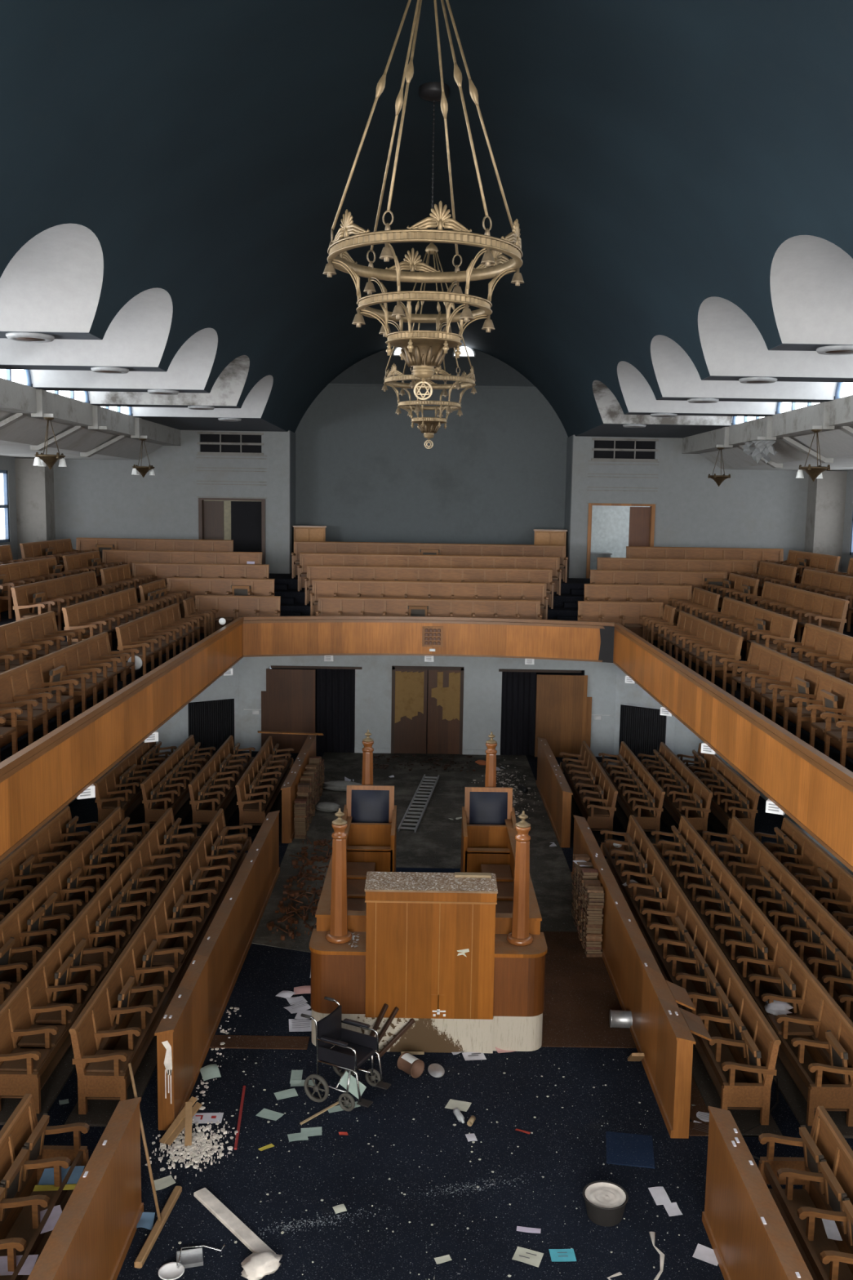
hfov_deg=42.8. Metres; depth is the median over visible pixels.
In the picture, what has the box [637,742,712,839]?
pew
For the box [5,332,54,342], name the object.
ceiling vent
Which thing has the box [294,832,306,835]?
book
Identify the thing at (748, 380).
ceiling vent
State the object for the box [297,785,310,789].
book
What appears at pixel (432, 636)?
wall plaque
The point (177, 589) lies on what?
pew
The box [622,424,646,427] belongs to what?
ceiling vent
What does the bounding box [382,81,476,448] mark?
chandelier
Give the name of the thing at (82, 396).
window
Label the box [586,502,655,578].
door
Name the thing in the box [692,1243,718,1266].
paper sheet
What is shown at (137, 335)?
window recess
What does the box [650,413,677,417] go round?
ceiling vent
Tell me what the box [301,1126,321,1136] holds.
paper sheet
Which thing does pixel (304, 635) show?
wall
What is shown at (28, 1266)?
paper sheet
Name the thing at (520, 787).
debris
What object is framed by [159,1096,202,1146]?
wooden planks
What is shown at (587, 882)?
book
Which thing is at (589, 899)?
book
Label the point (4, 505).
window
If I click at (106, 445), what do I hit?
rafter
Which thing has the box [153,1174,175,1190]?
paper sheet
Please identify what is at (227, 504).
wall
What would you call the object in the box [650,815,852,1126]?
pew
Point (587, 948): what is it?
book
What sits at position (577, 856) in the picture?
book
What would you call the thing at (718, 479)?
pendant lamp
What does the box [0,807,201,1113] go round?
pew
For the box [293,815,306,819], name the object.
book
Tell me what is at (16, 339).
grille
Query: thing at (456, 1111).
plastic bottle
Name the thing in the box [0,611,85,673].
pew
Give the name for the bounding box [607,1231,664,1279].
trail
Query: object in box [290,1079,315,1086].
paper sheet
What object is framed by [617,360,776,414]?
window recess
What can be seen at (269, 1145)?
paper sheet
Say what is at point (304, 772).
book
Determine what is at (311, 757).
book
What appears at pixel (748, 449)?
paper
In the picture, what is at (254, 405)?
window recess
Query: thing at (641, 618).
pew
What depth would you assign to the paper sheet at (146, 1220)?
9.98 m
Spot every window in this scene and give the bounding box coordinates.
[0,368,31,386]
[0,470,9,542]
[47,391,88,403]
[101,406,132,415]
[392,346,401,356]
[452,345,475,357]
[732,416,763,425]
[776,402,820,413]
[835,382,852,399]
[849,511,852,555]
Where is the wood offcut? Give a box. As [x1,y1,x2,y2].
[627,1052,644,1061]
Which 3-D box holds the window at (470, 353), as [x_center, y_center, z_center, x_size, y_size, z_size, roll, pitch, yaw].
[1.080,-8.281,31.174,0.674,0.363,0.047,1,7,0]
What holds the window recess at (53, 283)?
attached to the ceiling at (655, 160)
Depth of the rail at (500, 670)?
28.34 m
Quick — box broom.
[128,1062,182,1268]
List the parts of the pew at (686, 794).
armrest, armrest, panel, armrest, seat, armrest, seat, armrest, seat, seat, armrest, seat frame, seat, armrest, seat, seat, armrest, backrest, armrest, seat, panel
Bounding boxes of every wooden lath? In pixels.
[369,1003,388,1035]
[376,1017,415,1057]
[378,1006,399,1043]
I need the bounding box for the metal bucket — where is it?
[608,1009,632,1027]
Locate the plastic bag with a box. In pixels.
[764,1000,793,1015]
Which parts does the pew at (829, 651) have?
armrest, seat, armrest, panel, seat, armrest, seat, armrest, backrest, seat, armrest, seat, armrest, armrest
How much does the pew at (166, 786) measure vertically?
0.968 m
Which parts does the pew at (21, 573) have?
armrest, seat, armrest, armrest, armrest, backrest, armrest, armrest, armrest, seat, armrest, armrest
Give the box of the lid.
[427,1063,444,1077]
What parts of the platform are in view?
post, post, post, chair frame, moulding, chair frame, post, post, post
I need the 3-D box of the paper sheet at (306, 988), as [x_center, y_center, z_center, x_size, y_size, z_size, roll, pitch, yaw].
[-1.644,4.725,14.716,0.300,0.044,0.210,0,7,-6]
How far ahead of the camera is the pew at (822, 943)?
16.09 m
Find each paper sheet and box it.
[0,1254,38,1275]
[33,1183,76,1191]
[38,1165,84,1184]
[40,1204,62,1233]
[58,1098,68,1104]
[136,1212,155,1230]
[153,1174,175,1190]
[192,1112,223,1123]
[200,1063,221,1080]
[256,1107,284,1120]
[257,1143,274,1151]
[274,1088,297,1099]
[275,990,296,998]
[284,1000,311,1013]
[285,995,306,1004]
[287,1132,308,1142]
[288,1018,311,1031]
[289,1069,302,1083]
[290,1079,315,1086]
[293,985,311,994]
[294,1009,311,1019]
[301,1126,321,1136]
[327,1101,360,1112]
[332,1204,346,1213]
[338,1131,348,1135]
[344,776,354,781]
[434,1254,451,1263]
[444,1098,471,1111]
[462,1052,486,1060]
[465,1133,477,1141]
[494,1046,515,1053]
[511,1246,543,1266]
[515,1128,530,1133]
[516,1226,541,1233]
[548,1248,576,1261]
[549,842,556,846]
[573,859,589,866]
[622,879,638,885]
[648,1186,671,1204]
[662,1202,682,1216]
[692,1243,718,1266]
[693,1120,707,1132]
[696,1111,709,1121]
[822,1218,842,1240]
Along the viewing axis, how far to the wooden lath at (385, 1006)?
13.00 m
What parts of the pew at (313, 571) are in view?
armrest, panel, panel, armrest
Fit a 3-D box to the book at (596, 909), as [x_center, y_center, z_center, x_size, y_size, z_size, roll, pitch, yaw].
[2.465,3.924,15.976,0.230,0.038,0.170,1,7,4]
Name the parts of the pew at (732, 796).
armrest, armrest, panel, seat, armrest, seat, armrest, seat, armrest, seat, armrest, seat frame, seat, armrest, backrest, seat, armrest, seat, armrest, panel, seat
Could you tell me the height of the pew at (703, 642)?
0.968 m
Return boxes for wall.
[0,455,17,562]
[0,617,244,861]
[8,764,115,854]
[53,430,290,573]
[129,661,239,755]
[206,500,261,540]
[239,655,617,756]
[242,615,615,662]
[271,667,584,754]
[290,431,295,573]
[294,346,568,544]
[564,435,572,577]
[568,435,808,578]
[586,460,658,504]
[591,505,649,557]
[613,622,852,871]
[613,666,728,764]
[728,763,852,875]
[840,470,852,575]
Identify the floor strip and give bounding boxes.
[688,1074,759,1136]
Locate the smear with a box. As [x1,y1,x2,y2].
[217,1168,564,1242]
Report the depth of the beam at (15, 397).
21.38 m
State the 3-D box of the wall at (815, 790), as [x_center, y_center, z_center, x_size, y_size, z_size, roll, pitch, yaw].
[4.274,1.403,14.181,0.100,0.915,21.200,1,7,0]
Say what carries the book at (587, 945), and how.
on the book at (587, 948)
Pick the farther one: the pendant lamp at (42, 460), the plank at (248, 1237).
the pendant lamp at (42, 460)
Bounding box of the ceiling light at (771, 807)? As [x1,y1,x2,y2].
[765,798,785,814]
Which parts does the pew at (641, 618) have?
panel, armrest, armrest, backrest, armrest, seat, armrest, armrest, armrest, seat, armrest, panel, panel, backrest, panel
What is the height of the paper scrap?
0.290 m
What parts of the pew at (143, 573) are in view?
panel, armrest, seat, backrest, armrest, armrest, seat, panel, armrest, armrest, armrest, panel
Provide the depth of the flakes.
11.01 m
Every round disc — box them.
[127,655,142,670]
[218,617,226,624]
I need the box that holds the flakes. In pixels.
[144,1054,688,1279]
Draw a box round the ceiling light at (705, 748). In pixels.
[701,742,716,754]
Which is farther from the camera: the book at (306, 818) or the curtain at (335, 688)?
the curtain at (335, 688)
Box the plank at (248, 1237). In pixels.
[193,1187,275,1253]
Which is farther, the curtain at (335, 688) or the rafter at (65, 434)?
the curtain at (335, 688)
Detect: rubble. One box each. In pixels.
[145,1006,246,1178]
[471,758,538,815]
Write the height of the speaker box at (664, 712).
0.150 m
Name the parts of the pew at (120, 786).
panel, armrest, seat, armrest, backrest, seat, seat, armrest, seat, armrest, seat frame, seat, armrest, seat, armrest, seat, armrest, seat, panel, armrest, armrest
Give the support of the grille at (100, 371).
attached to the ceiling vent at (106, 370)
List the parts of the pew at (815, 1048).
armrest, panel, armrest, seat, armrest, armrest, seat, seat, armrest, seat, armrest, seat, armrest, seat, armrest, seat, armrest, seat, armrest, seat, armrest, seat, armrest, armrest, seat, seat, armrest, armrest, panel, armrest, seat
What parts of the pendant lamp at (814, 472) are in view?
lamp shade, rod, lamp shade, rod, rod, lamp shade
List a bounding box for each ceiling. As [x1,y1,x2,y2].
[0,0,852,438]
[0,410,163,460]
[699,426,852,471]
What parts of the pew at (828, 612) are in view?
armrest, armrest, armrest, armrest, armrest, armrest, armrest, seat, seat, armrest, seat, armrest, seat, armrest, panel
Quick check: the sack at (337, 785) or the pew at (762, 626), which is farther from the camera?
the sack at (337, 785)
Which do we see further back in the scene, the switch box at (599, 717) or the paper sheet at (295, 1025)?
the switch box at (599, 717)
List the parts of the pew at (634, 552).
panel, panel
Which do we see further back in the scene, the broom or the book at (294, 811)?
the book at (294, 811)
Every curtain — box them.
[187,698,234,753]
[316,668,355,752]
[500,671,536,755]
[618,704,666,759]
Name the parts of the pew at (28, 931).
armrest, seat, seat, armrest, armrest, seat, seat, armrest, seat, armrest, armrest, seat, seat, armrest, armrest, seat, armrest, seat, armrest, seat, armrest, seat, armrest, panel, armrest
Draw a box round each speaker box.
[75,783,95,799]
[142,730,158,742]
[222,667,233,675]
[324,655,333,661]
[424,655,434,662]
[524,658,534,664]
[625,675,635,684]
[660,706,673,715]
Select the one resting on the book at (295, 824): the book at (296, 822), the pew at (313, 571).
the book at (296, 822)
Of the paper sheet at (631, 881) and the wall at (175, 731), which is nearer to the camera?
the paper sheet at (631, 881)
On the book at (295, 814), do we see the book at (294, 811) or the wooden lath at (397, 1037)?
the book at (294, 811)
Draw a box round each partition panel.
[26,1097,143,1279]
[154,810,279,1129]
[280,734,316,843]
[536,737,573,847]
[571,814,711,1138]
[702,1106,813,1279]
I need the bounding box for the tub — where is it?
[582,1180,628,1226]
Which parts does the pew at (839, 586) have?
armrest, armrest, armrest, armrest, armrest, backrest, armrest, armrest, armrest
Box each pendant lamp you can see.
[33,417,66,469]
[131,438,155,477]
[707,447,731,486]
[795,429,830,481]
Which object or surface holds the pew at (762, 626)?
on the floor at (6, 751)
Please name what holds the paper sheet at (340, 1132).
on the floor at (489, 1246)
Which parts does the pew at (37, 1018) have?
panel, armrest, seat, armrest, seat, armrest, seat, seat, armrest, seat, armrest, armrest, seat, seat, armrest, seat, armrest, seat, armrest, seat, armrest, armrest, armrest, armrest, seat, seat, armrest, seat, armrest, panel, armrest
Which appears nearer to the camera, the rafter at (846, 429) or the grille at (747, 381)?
the grille at (747, 381)
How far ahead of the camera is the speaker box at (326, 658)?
25.31 m
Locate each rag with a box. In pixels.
[315,801,340,812]
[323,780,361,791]
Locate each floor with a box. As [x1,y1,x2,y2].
[0,572,852,772]
[0,750,852,1279]
[209,931,636,1049]
[555,588,584,620]
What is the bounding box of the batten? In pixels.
[400,1051,424,1054]
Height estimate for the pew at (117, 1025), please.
0.968 m
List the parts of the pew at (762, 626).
armrest, seat, armrest, seat, armrest, seat, armrest, seat, armrest, seat, armrest, armrest, backrest, seat, seat, armrest, seat, armrest, panel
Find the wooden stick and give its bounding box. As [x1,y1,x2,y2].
[299,1101,338,1124]
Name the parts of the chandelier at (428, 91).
suspension rod, suspension rod, suspension rod, lamp shade, chain, suspension rod, suspension rod, suspension rod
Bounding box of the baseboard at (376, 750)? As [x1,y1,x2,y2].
[354,747,500,755]
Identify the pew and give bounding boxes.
[0,544,34,564]
[0,556,79,621]
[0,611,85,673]
[0,631,138,762]
[0,805,99,920]
[0,806,150,1005]
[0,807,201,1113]
[0,1093,89,1279]
[10,570,119,631]
[19,538,91,575]
[62,549,262,586]
[62,587,159,651]
[68,808,252,1114]
[72,537,233,562]
[93,741,177,823]
[99,562,269,600]
[115,603,203,680]
[138,577,275,617]
[140,734,216,831]
[182,595,280,642]
[187,735,255,831]
[235,735,293,832]
[291,541,568,582]
[297,552,561,595]
[304,564,554,608]
[310,579,548,623]
[315,596,542,622]
[560,740,617,838]
[577,600,675,649]
[583,583,719,626]
[590,569,759,609]
[596,557,797,595]
[598,741,665,839]
[600,814,781,1124]
[626,546,786,573]
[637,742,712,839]
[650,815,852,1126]
[654,610,743,690]
[676,742,759,834]
[698,596,797,661]
[702,816,852,1022]
[719,641,852,767]
[739,581,849,642]
[753,817,852,936]
[758,1106,852,1279]
[768,550,840,586]
[773,622,852,684]
[779,568,852,631]
[825,558,852,577]
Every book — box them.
[293,804,306,807]
[293,805,306,808]
[293,807,306,811]
[293,811,306,813]
[293,813,306,815]
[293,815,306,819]
[293,817,306,821]
[293,822,306,825]
[293,822,306,826]
[293,824,307,828]
[294,798,306,803]
[294,802,306,804]
[294,813,306,817]
[294,819,306,823]
[294,827,307,831]
[294,831,306,833]
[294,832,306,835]
[294,834,306,839]
[296,792,309,795]
[296,795,309,799]
[297,782,310,786]
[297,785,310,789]
[297,787,310,791]
[297,790,309,792]
[297,792,310,796]
[300,776,312,779]
[302,771,315,774]
[305,764,317,768]
[309,755,319,759]
[573,853,590,859]
[576,862,593,868]
[577,867,593,873]
[580,871,597,878]
[581,875,598,879]
[582,868,598,875]
[583,880,600,886]
[583,937,601,944]
[583,942,601,949]
[583,946,601,951]
[584,949,602,957]
[585,906,602,914]
[585,911,602,919]
[585,916,603,923]
[585,920,603,924]
[585,921,602,928]
[585,925,602,930]
[585,926,601,933]
[585,931,602,936]
[585,933,601,938]
[585,936,602,941]
[585,942,602,947]
[586,885,603,893]
[586,894,604,900]
[586,897,604,902]
[586,899,604,905]
[586,901,604,908]
[586,905,602,911]
[586,916,603,920]
[586,949,602,953]
[587,891,604,895]
[587,893,604,898]
[587,911,604,916]
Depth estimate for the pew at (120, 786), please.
22.93 m
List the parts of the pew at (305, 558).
armrest, panel, panel, armrest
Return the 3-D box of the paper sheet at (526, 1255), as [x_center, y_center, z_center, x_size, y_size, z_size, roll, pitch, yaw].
[0.895,5.434,9.600,0.240,0.019,0.190,4,8,20]
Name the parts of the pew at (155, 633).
panel, armrest, seat, armrest, backrest, seat, armrest, seat, armrest, seat, armrest, seat, armrest, seat, armrest, panel, seat, armrest, seat, armrest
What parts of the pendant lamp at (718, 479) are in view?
lamp shade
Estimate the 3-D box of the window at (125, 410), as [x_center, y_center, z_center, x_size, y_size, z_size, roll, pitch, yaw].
[-6.884,-5.447,23.883,0.103,0.850,2.749,1,7,0]
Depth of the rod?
11.66 m
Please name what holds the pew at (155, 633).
on the floor at (6, 751)
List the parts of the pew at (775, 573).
panel, backrest, armrest, armrest, panel, armrest, armrest, armrest, backrest, armrest, panel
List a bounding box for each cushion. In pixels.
[351,789,389,822]
[469,791,507,825]
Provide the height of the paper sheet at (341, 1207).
0.016 m
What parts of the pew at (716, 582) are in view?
panel, armrest, seat, armrest, armrest, seat, armrest, seat, armrest, backrest, armrest, seat, panel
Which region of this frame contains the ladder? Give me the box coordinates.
[397,773,439,832]
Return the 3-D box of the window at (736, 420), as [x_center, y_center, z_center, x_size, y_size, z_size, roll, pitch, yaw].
[7.151,-5.226,23.883,0.103,0.850,2.749,1,7,0]
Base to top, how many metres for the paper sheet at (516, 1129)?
0.011 m
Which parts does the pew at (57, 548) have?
panel, armrest, armrest, seat, armrest, armrest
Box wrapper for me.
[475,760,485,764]
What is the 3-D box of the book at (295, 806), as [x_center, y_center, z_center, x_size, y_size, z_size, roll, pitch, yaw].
[-2.466,3.230,21.328,0.230,0.046,0.170,1,7,2]
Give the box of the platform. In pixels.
[309,729,547,1053]
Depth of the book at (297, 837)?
21.33 m
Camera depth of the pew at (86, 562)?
28.36 m
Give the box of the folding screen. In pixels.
[261,668,315,753]
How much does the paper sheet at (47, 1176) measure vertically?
0.015 m
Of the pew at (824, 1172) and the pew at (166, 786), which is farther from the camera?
the pew at (166, 786)
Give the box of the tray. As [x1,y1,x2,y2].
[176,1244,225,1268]
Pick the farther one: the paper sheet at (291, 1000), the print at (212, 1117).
the paper sheet at (291, 1000)
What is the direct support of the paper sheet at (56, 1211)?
on the pew at (24, 1156)
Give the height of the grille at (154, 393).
0.006 m
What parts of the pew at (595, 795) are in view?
armrest, seat, panel, armrest, seat, armrest, seat, armrest, seat, armrest, seat frame, armrest, seat, armrest, seat, armrest, seat, backrest, seat, armrest, panel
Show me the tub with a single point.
(606, 1202)
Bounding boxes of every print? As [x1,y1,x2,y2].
[195,1115,216,1119]
[287,1000,307,1008]
[292,1019,310,1027]
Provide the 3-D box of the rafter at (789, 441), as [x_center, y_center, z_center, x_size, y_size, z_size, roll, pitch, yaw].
[7.838,-3.936,22.427,1.050,0.560,0.220,1,7,0]
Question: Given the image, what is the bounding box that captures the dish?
[158,1261,184,1279]
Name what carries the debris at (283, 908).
on the floor at (489, 1246)
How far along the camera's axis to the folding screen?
28.43 m
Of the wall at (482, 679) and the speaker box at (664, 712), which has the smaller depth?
the speaker box at (664, 712)
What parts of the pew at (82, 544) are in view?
panel, seat, panel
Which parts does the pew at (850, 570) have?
armrest, armrest, backrest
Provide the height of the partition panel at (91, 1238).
1.130 m
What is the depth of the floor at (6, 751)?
21.14 m
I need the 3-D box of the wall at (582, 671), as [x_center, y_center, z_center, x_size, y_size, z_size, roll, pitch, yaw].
[0.027,1.458,29.393,8.600,3.100,1.450,1,7,0]
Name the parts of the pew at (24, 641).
armrest, seat, armrest, seat, seat frame, armrest, backrest, armrest, seat, armrest, seat, panel, armrest, seat, armrest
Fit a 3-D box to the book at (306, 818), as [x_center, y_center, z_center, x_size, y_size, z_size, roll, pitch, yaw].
[-2.480,3.520,21.374,0.230,0.030,0.170,1,7,3]
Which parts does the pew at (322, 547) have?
armrest, panel, seat, panel, armrest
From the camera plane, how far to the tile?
11.21 m
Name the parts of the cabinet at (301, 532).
door, door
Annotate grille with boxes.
[15,337,44,341]
[99,370,121,373]
[154,392,173,394]
[746,381,768,382]
[825,350,852,354]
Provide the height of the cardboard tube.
0.059 m
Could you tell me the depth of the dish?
9.34 m
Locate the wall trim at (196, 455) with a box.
[195,454,266,498]
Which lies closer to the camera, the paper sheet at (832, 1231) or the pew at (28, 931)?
the paper sheet at (832, 1231)
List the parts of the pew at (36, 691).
armrest, seat, armrest, armrest, seat, seat frame, armrest, seat, armrest, seat, seat, armrest, armrest, seat, armrest, seat, armrest, seat, armrest, panel, seat, armrest, seat, armrest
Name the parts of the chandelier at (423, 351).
suspension rod, suspension rod, suspension rod, lamp shade, suspension rod, suspension rod, suspension rod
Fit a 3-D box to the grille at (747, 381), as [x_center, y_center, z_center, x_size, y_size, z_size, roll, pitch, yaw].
[4.860,-3.787,15.955,0.330,0.006,0.330,1,7,0]
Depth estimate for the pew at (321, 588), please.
26.76 m
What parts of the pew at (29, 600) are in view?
panel, armrest, seat, seat, armrest, seat, armrest, armrest, seat, armrest, seat, armrest, armrest, armrest, armrest, armrest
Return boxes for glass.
[348,932,359,947]
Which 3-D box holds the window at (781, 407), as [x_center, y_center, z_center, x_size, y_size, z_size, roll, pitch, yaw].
[7.145,-4.821,20.688,0.103,0.850,2.749,1,7,0]
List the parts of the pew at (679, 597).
panel, armrest, armrest, armrest, seat, armrest, panel, armrest, armrest, seat, armrest, backrest, panel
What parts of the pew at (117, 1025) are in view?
panel, armrest, seat, armrest, seat, armrest, armrest, seat, armrest, armrest, seat, armrest, seat, armrest, seat, armrest, armrest, armrest, armrest, seat, armrest, seat, armrest, armrest, panel, armrest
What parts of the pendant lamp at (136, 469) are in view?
lamp shade, lamp shade, lamp shade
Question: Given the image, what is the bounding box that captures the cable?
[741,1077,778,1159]
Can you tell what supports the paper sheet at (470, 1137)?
on the floor at (489, 1246)
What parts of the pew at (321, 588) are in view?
armrest, panel, panel, armrest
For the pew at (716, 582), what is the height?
0.968 m
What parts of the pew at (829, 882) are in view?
armrest, armrest, panel, seat, armrest, seat, seat, armrest, armrest, seat, seat frame, armrest, seat, armrest, armrest, seat, armrest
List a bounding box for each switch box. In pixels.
[244,709,261,714]
[591,714,609,719]
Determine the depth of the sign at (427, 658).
25.52 m
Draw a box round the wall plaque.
[422,626,443,646]
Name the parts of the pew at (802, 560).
armrest, seat, armrest, armrest, armrest, panel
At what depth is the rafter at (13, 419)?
19.12 m
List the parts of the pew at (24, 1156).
seat, armrest, seat, backrest, armrest, seat, armrest, seat frame, panel, armrest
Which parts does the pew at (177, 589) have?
panel, seat, backrest, armrest, seat, seat, armrest, panel, armrest, armrest, seat, armrest, armrest, armrest, seat, panel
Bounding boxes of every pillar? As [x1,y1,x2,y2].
[14,457,55,562]
[804,471,847,572]
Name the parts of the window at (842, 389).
frame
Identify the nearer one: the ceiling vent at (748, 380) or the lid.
the lid
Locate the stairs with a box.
[274,583,302,616]
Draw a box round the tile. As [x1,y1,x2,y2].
[605,1130,654,1168]
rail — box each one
[257,730,323,735]
[270,665,362,669]
[498,669,581,672]
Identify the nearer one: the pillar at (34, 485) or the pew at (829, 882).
the pew at (829, 882)
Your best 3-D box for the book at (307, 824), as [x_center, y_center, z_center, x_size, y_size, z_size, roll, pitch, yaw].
[-2.469,3.664,21.378,0.230,0.030,0.170,1,7,4]
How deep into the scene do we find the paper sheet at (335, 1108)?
11.90 m
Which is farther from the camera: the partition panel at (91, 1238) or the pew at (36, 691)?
the pew at (36, 691)
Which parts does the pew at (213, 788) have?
seat, panel, armrest, seat, backrest, seat, armrest, armrest, seat, armrest, seat frame, seat, seat, armrest, armrest, seat, seat, armrest, armrest, panel, armrest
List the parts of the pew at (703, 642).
armrest, seat, armrest, seat, panel, armrest, seat, armrest, seat, armrest, seat, armrest, seat, armrest, seat, backrest, armrest, seat, armrest, panel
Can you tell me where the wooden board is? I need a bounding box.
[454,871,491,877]
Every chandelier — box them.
[322,0,524,399]
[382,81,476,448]
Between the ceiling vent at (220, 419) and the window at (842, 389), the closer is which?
the window at (842, 389)
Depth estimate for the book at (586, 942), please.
15.95 m
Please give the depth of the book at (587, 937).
15.93 m
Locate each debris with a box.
[266,835,332,942]
[373,753,475,772]
[517,784,528,792]
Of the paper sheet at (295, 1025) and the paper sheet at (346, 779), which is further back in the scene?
the paper sheet at (346, 779)
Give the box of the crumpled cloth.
[240,1249,282,1279]
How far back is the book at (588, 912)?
15.89 m
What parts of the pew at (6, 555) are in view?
backrest, armrest, armrest, armrest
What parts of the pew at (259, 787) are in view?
panel, armrest, seat, backrest, seat, seat, armrest, seat, armrest, seat, seat frame, armrest, seat, armrest, seat, armrest, armrest, armrest, panel, armrest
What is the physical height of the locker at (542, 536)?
1.340 m
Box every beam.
[0,377,180,445]
[681,395,852,453]
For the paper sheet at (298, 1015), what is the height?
0.029 m
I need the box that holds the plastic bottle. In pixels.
[453,1107,464,1123]
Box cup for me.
[613,843,622,848]
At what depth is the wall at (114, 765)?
23.48 m
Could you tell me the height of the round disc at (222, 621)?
0.150 m
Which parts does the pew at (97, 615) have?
panel, armrest, seat frame, armrest, seat, backrest, armrest, seat, armrest, seat, armrest, seat, armrest, seat, armrest, seat, armrest, seat, armrest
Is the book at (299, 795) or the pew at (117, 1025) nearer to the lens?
the pew at (117, 1025)
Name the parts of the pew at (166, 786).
panel, seat, armrest, seat, backrest, armrest, seat, armrest, seat, seat frame, armrest, seat, seat, armrest, seat, armrest, seat, armrest, panel, armrest, armrest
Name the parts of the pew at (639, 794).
armrest, panel, seat, armrest, armrest, armrest, seat, armrest, seat, seat frame, armrest, seat, armrest, seat, armrest, seat, backrest, seat, armrest, panel, seat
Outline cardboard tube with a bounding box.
[466,1115,475,1126]
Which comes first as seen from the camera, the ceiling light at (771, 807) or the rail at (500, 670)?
the ceiling light at (771, 807)
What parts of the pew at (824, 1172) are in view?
armrest, panel, armrest, seat frame, seat, armrest, backrest, seat, armrest, seat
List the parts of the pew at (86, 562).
panel, armrest, backrest, armrest, armrest, seat, armrest, panel, armrest, armrest, backrest, panel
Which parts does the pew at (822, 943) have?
armrest, seat, panel, armrest, armrest, seat, seat, armrest, seat, armrest, armrest, seat, armrest, seat, armrest, seat, armrest, seat, armrest, seat, armrest, seat, armrest, seat, armrest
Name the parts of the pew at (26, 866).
armrest, seat, armrest, armrest, seat, armrest, seat frame, seat, armrest, armrest, seat, armrest, seat, armrest, panel, armrest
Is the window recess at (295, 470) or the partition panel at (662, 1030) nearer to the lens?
the partition panel at (662, 1030)
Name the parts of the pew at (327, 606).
panel, seat, panel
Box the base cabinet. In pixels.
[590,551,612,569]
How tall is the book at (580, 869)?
0.042 m
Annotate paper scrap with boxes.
[338,1071,366,1099]
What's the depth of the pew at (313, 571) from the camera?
27.57 m
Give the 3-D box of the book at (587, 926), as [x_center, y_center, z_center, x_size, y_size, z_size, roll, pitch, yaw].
[2.458,4.179,16.011,0.230,0.048,0.170,1,7,3]
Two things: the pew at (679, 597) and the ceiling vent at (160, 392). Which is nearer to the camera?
the ceiling vent at (160, 392)
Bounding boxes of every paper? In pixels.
[742,442,755,456]
[751,440,770,463]
[760,440,777,455]
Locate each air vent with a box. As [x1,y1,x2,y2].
[197,431,263,455]
[591,438,658,461]
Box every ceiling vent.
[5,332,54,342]
[90,366,128,373]
[147,389,178,395]
[187,405,214,409]
[217,417,241,421]
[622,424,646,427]
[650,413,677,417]
[687,398,719,403]
[738,377,777,383]
[816,345,852,355]
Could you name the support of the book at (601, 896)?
on the book at (589, 899)
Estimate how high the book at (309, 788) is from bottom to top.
0.036 m
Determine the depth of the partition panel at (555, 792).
22.40 m
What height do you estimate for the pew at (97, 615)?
0.968 m
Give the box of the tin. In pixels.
[397,1052,424,1078]
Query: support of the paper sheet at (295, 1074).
on the floor at (489, 1246)
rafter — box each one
[0,413,26,430]
[30,426,84,450]
[80,435,127,457]
[736,444,782,467]
[780,436,833,463]
[838,426,852,436]
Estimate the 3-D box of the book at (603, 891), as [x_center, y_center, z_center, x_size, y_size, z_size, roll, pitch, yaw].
[2.480,3.692,15.944,0.230,0.032,0.170,1,7,-1]
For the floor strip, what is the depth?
11.94 m
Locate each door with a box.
[198,497,265,564]
[391,665,464,754]
[534,674,591,757]
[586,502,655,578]
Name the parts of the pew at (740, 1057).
armrest, panel, armrest, armrest, armrest, seat, seat, armrest, seat, armrest, seat, armrest, seat, armrest, armrest, armrest, armrest, seat, seat, armrest, seat, armrest, seat, armrest, seat, armrest, seat, armrest, panel, seat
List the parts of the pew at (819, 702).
armrest, armrest, seat, panel, armrest, seat, armrest, seat, armrest, seat, armrest, seat frame, armrest, seat, seat, armrest, armrest, seat, seat, armrest, seat, armrest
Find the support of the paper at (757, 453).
hanging from the beam at (829, 415)
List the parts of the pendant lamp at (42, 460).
lamp shade, lamp shade, rod, rod, lamp shade, rod, lamp shade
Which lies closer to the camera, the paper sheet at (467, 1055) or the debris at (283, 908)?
the paper sheet at (467, 1055)
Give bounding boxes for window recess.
[0,223,103,333]
[0,288,173,367]
[31,328,217,390]
[88,355,249,405]
[132,375,273,417]
[295,470,565,475]
[327,383,537,389]
[592,380,732,425]
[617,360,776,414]
[650,334,836,399]
[697,296,852,377]
[769,235,852,344]
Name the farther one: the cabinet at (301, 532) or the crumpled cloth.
the cabinet at (301, 532)
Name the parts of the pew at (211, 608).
panel, backrest, panel, panel, armrest, armrest, armrest, armrest, seat, armrest, armrest, armrest, panel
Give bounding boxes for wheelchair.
[301,995,391,1111]
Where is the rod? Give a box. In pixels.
[234,1085,245,1149]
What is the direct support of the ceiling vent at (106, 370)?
in the ceiling at (655, 160)
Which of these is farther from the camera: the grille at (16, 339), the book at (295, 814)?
the book at (295, 814)
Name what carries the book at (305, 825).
on the book at (307, 824)
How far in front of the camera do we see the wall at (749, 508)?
30.34 m
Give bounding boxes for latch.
[432,1008,445,1016]

